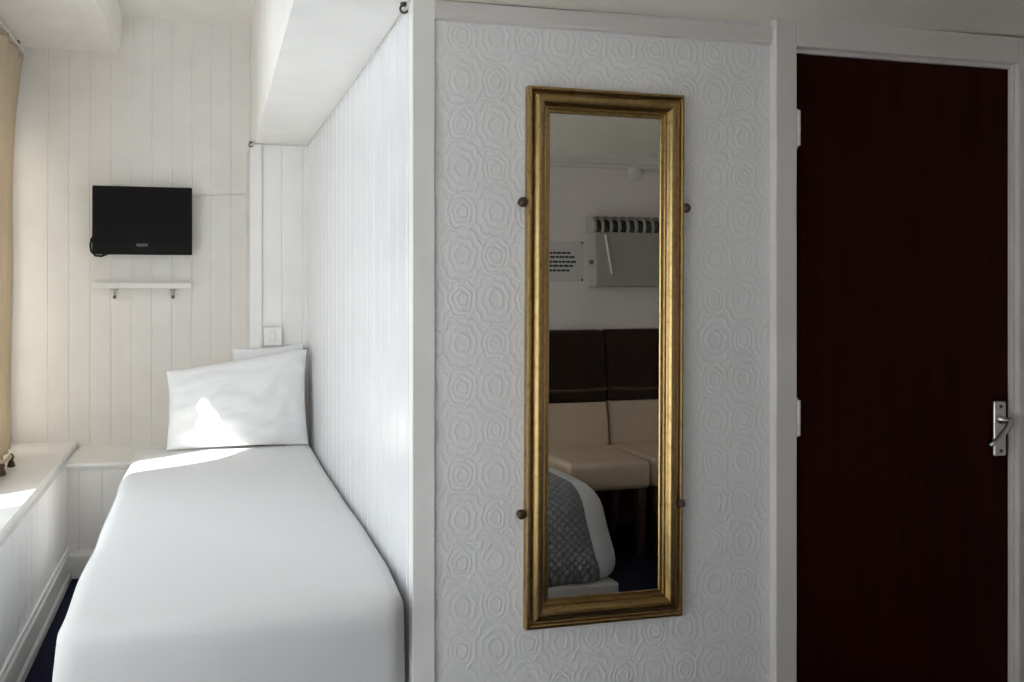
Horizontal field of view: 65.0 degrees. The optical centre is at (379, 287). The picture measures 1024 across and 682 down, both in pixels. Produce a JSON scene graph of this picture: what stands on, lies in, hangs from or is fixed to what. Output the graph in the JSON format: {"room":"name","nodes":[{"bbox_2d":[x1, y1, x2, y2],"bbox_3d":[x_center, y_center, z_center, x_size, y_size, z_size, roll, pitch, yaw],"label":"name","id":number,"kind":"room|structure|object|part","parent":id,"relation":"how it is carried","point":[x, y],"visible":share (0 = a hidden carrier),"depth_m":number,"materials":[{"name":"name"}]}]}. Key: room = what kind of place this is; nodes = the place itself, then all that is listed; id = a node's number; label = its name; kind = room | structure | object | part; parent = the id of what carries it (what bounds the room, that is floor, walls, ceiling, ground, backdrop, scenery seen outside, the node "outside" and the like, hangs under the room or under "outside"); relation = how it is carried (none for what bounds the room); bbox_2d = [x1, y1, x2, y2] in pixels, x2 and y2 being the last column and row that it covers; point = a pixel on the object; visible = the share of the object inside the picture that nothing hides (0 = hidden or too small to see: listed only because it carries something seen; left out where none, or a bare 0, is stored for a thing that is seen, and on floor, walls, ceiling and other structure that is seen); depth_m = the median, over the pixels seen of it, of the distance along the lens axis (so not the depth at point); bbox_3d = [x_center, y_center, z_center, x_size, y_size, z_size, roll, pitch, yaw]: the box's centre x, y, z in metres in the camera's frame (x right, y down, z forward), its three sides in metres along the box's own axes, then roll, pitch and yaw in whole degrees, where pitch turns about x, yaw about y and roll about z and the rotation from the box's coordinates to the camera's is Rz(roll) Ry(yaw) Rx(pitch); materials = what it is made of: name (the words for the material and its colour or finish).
{"room":"hotel room","nodes":[
{"label":"hotel room","id":0,"kind":"room"},
{"bbox_2d":[0,448,78,671],"bbox_3d":[-1.329,1.047,2.733,0.200,0.506,2.390,0,0,-12],"label":"wall","id":1,"kind":"structure","parent":0,"point":[32,550],"depth_m":2.80,"materials":[{"name":"white paint"}]},
{"bbox_2d":[0,547,71,681],"bbox_3d":[-1.183,1.231,2.562,0.035,0.138,1.993,0,0,-12],"label":"baseboard","id":2,"kind":"structure","parent":1,"relation":"attached to","point":[17,666],"depth_m":2.84,"materials":[{"name":"white paint"}]},
{"bbox_2d":[0,441,77,541],"bbox_3d":[-1.427,0.777,2.704,0.380,0.034,2.405,0,0,-12],"label":"window sill","id":3,"kind":"structure","parent":1,"relation":"on","point":[37,463],"depth_m":3.22,"materials":[{"name":"white paint"}]},
{"bbox_2d":[0,453,15,475],"bbox_3d":[-1.519,0.684,3.156,0.034,0.142,0.385,0,0,-12],"label":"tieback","id":4,"kind":"object","parent":3,"relation":"on","point":[10,458],"visible":1,"depth_m":3.23,"materials":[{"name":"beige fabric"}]},
{"bbox_3d":[-1.519,0.666,3.155,0.022,0.107,0.384,0,0,-12],"label":"cord","id":5,"kind":"part","parent":4,"relation":"part of","materials":[{"name":"beige fabric"}]},
{"bbox_2d":[25,579,78,681],"bbox_3d":[0.518,1.350,2.060,4.300,0.100,4.700,0,0,-12],"label":"floor","id":6,"kind":"structure","parent":0,"point":[41,670],"depth_m":2.84,"materials":[{"name":"blue carpet"}]},
{"bbox_2d":[52,444,404,681],"bbox_3d":[-0.537,1.006,2.693,0.843,0.589,1.949,0,0,-12],"label":"bed","id":7,"kind":"object","parent":6,"relation":"on","point":[242,563],"visible":0.99,"depth_m":1.90,"materials":[{"name":"white fabric"}]},
{"bbox_2d":[166,349,307,450],"bbox_3d":[-0.636,0.498,3.541,0.626,0.427,0.166,0,0,-13],"label":"pillow","id":8,"kind":"object","parent":7,"relation":"on","point":[257,400],"visible":1,"depth_m":3.49,"materials":[{"name":"white fabric"}]},
{"bbox_2d":[233,344,302,360],"bbox_3d":[-0.523,0.489,3.690,0.330,0.448,0.052,0,-1,-12],"label":"pillow","id":9,"kind":"object","parent":7,"relation":"on","point":[238,354],"visible":0.17,"depth_m":3.67,"materials":[{"name":"white fabric"}]},
{"bbox_2d":[0,0,122,56],"bbox_3d":[-1.098,-1.261,1.703,0.590,0.198,4.500,0,0,-12],"label":"ceiling","id":10,"kind":"structure","parent":0,"point":[77,25],"depth_m":3.53,"materials":[{"name":"paint"}]},
{"bbox_2d":[0,19,23,52],"bbox_3d":[-1.512,-1.163,2.744,0.040,0.035,2.250,0,0,-12],"label":"rail","id":11,"kind":"object","parent":10,"relation":"attached to","point":[3,27],"visible":0.6,"depth_m":3.61,"materials":[{"name":"white plastic"}]},
{"bbox_2d":[10,230,13,441],"bbox_3d":[-1.678,-0.177,3.330,0.040,1.845,1.048,0,0,-12],"label":"curtain","id":12,"kind":"object","parent":11,"relation":"hanging from","point":[13,230],"visible":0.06,"depth_m":3.83,"materials":[{"name":"white fabric"}]},
{"bbox_2d":[0,29,24,459],"bbox_3d":[-1.624,-0.203,3.314,0.051,1.875,1.091,0,0,-12],"label":"curtain","id":13,"kind":"object","parent":11,"relation":"hanging from","point":[11,59],"visible":1,"depth_m":3.49,"materials":[{"name":"beige fabric"}]},
{"bbox_2d":[67,467,128,550],"bbox_3d":[-1.013,1.057,3.666,0.818,0.486,0.090,0,0,-12],"label":"wall","id":14,"kind":"structure","parent":0,"point":[91,493],"depth_m":3.55,"materials":[{"name":"white paint"}]},
{"bbox_2d":[70,550,93,578],"bbox_3d":[-1.000,1.241,3.612,0.804,0.118,0.020,0,0,-12],"label":"baseboard","id":15,"kind":"structure","parent":14,"relation":"attached to","point":[79,560],"depth_m":3.53,"materials":[{"name":"white paint"}]},
{"bbox_2d":[67,443,166,469],"bbox_3d":[-1.045,0.801,3.808,0.818,0.027,0.413,0,0,-12],"label":"ledge","id":16,"kind":"object","parent":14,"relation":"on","point":[104,456],"visible":0.41,"depth_m":3.69,"materials":[{"name":"white paint"}]},
{"bbox_2d":[10,18,250,447],"bbox_3d":[-1.222,-0.030,4.026,1.650,2.660,0.090,0,0,-12],"label":"wall","id":17,"kind":"structure","parent":0,"point":[89,367],"depth_m":3.97,"materials":[{"name":"white paint"}]},
{"bbox_2d":[89,185,191,256],"bbox_3d":[-1.190,-0.326,3.935,0.491,0.349,0.102,0,0,-12],"label":"television","id":18,"kind":"object","parent":17,"relation":"attached to","point":[126,220],"visible":1,"depth_m":3.89,"materials":[{"name":"black plastic"}]},
{"bbox_2d":[93,282,191,298],"bbox_3d":[-1.182,0.014,3.938,0.470,0.082,0.100,0,0,-12],"label":"wall shelf","id":19,"kind":"object","parent":17,"relation":"attached to","point":[114,286],"visible":1,"depth_m":3.89,"materials":[{"name":"white paint"}]},
{"bbox_2d":[192,192,245,196],"bbox_3d":[-0.843,-0.475,4.056,0.306,0.042,0.014,0,0,-12],"label":"cable","id":20,"kind":"object","parent":17,"relation":"attached to","point":[235,193],"visible":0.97,"depth_m":4.06,"materials":[{"name":"white plastic"}]},
{"bbox_2d":[117,0,254,26],"bbox_3d":[-0.878,-1.410,1.752,1.440,0.100,4.700,0,0,-12],"label":"ceiling","id":21,"kind":"structure","parent":0,"point":[222,12],"depth_m":3.86,"materials":[{"name":"paint"}]},
{"bbox_2d":[246,142,308,444],"bbox_3d":[-0.508,0.305,3.935,0.297,1.990,0.397,0,0,-12],"label":"wall","id":22,"kind":"structure","parent":0,"point":[285,169],"depth_m":3.75,"materials":[{"name":"white paint"}]},
{"bbox_2d":[250,144,261,348],"bbox_3d":[-0.585,0.061,3.708,0.057,1.478,0.012,0,0,-12],"label":"trim","id":23,"kind":"structure","parent":22,"relation":"attached to","point":[256,150],"depth_m":3.70,"materials":[{"name":"white paint"}]},
{"bbox_2d":[263,326,281,345],"bbox_3d":[-0.506,0.226,3.713,0.086,0.088,0.036,0,0,-12],"label":"switch box","id":24,"kind":"object","parent":22,"relation":"attached to","point":[272,335],"visible":1,"depth_m":3.70,"materials":[{"name":"white plastic"}]},
{"bbox_2d":[309,6,408,681],"bbox_3d":[-0.123,0.305,2.859,0.030,1.990,1.989,0,0,-12],"label":"wall","id":25,"kind":"structure","parent":0,"point":[359,157],"depth_m":2.43,"materials":[{"name":"white paint"}]},
{"bbox_2d":[435,7,769,681],"bbox_3d":[1.312,0.280,2.199,2.489,2.040,0.100,0,0,-12],"label":"wall","id":26,"kind":"structure","parent":0,"point":[483,72],"depth_m":1.97,"materials":[{"name":"white paper"}]},
{"bbox_2d":[409,0,434,681],"bbox_3d":[0.100,0.305,1.891,0.055,1.990,0.038,0,0,-12],"label":"trim","id":27,"kind":"structure","parent":26,"relation":"attached to","point":[421,12],"depth_m":1.87,"materials":[{"name":"white paint"}]},
{"bbox_2d":[516,85,690,630],"bbox_3d":[0.562,0.171,1.967,0.469,1.326,0.028,0,0,-12],"label":"framed mirror","id":28,"kind":"object","parent":26,"relation":"attached to","point":[603,201],"visible":1,"depth_m":1.97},
{"bbox_3d":[0.343,0.551,1.920,0.025,0.025,0.027,0,0,-12],"label":"fixing knob","id":29,"kind":"part","parent":28,"relation":"part of","materials":[{"name":"brown metal"}]},
{"bbox_3d":[0.347,-0.209,1.921,0.025,0.025,0.027,0,0,-12],"label":"fixing knob","id":30,"kind":"part","parent":28,"relation":"part of","materials":[{"name":"brown metal"}]},
{"bbox_3d":[0.765,0.549,2.013,0.025,0.025,0.027,0,0,-12],"label":"fixing knob","id":31,"kind":"part","parent":28,"relation":"part of","materials":[{"name":"brown metal"}]},
{"bbox_3d":[0.780,-0.204,2.016,0.025,0.025,0.027,0,0,-12],"label":"fixing knob","id":32,"kind":"part","parent":28,"relation":"part of","materials":[{"name":"brown metal"}]},
{"bbox_2d":[435,0,772,44],"bbox_3d":[0.581,-0.663,1.979,0.922,0.043,0.013,0,0,-12],"label":"trim","id":33,"kind":"structure","parent":26,"relation":"attached to","point":[444,10],"depth_m":1.97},
{"bbox_2d":[770,19,1023,681],"bbox_3d":[1.462,0.295,2.167,0.880,2.010,0.026,0,0,-12],"label":"door frame","id":34,"kind":"structure","parent":26,"relation":"attached to","point":[789,36],"depth_m":2.07,"materials":[{"name":"white wood"}]},
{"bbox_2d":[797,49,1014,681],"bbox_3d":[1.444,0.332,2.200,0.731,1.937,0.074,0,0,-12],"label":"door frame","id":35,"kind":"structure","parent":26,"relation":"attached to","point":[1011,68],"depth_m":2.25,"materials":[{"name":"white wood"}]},
{"bbox_2d":[797,54,1014,681],"bbox_3d":[1.446,0.334,2.173,0.723,1.917,0.091,0,0,-12],"label":"door","id":36,"kind":"structure","parent":35,"relation":"attached to","point":[904,424],"depth_m":2.18,"materials":[{"name":"brown wood"}]},
{"bbox_3d":[1.734,0.402,2.211,0.093,0.083,0.041,0,0,-12],"label":"lever","id":37,"kind":"part","parent":36,"relation":"part of","materials":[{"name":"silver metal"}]},
{"bbox_2d":[251,0,1023,144],"bbox_3d":[1.187,-1.070,2.208,2.929,0.780,4.700,0,0,-12],"label":"ceiling","id":38,"kind":"structure","parent":0,"point":[306,55],"depth_m":2.11,"materials":[{"name":"paint"}]},
{"bbox_2d":[248,2,407,146],"bbox_3d":[-0.275,-0.670,2.791,0.281,0.028,1.914,0,0,-12],"label":"wire","id":39,"kind":"object","parent":38,"relation":"attached to","point":[402,4],"visible":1,"depth_m":2.43,"materials":[{"name":"metal"}]}
]}

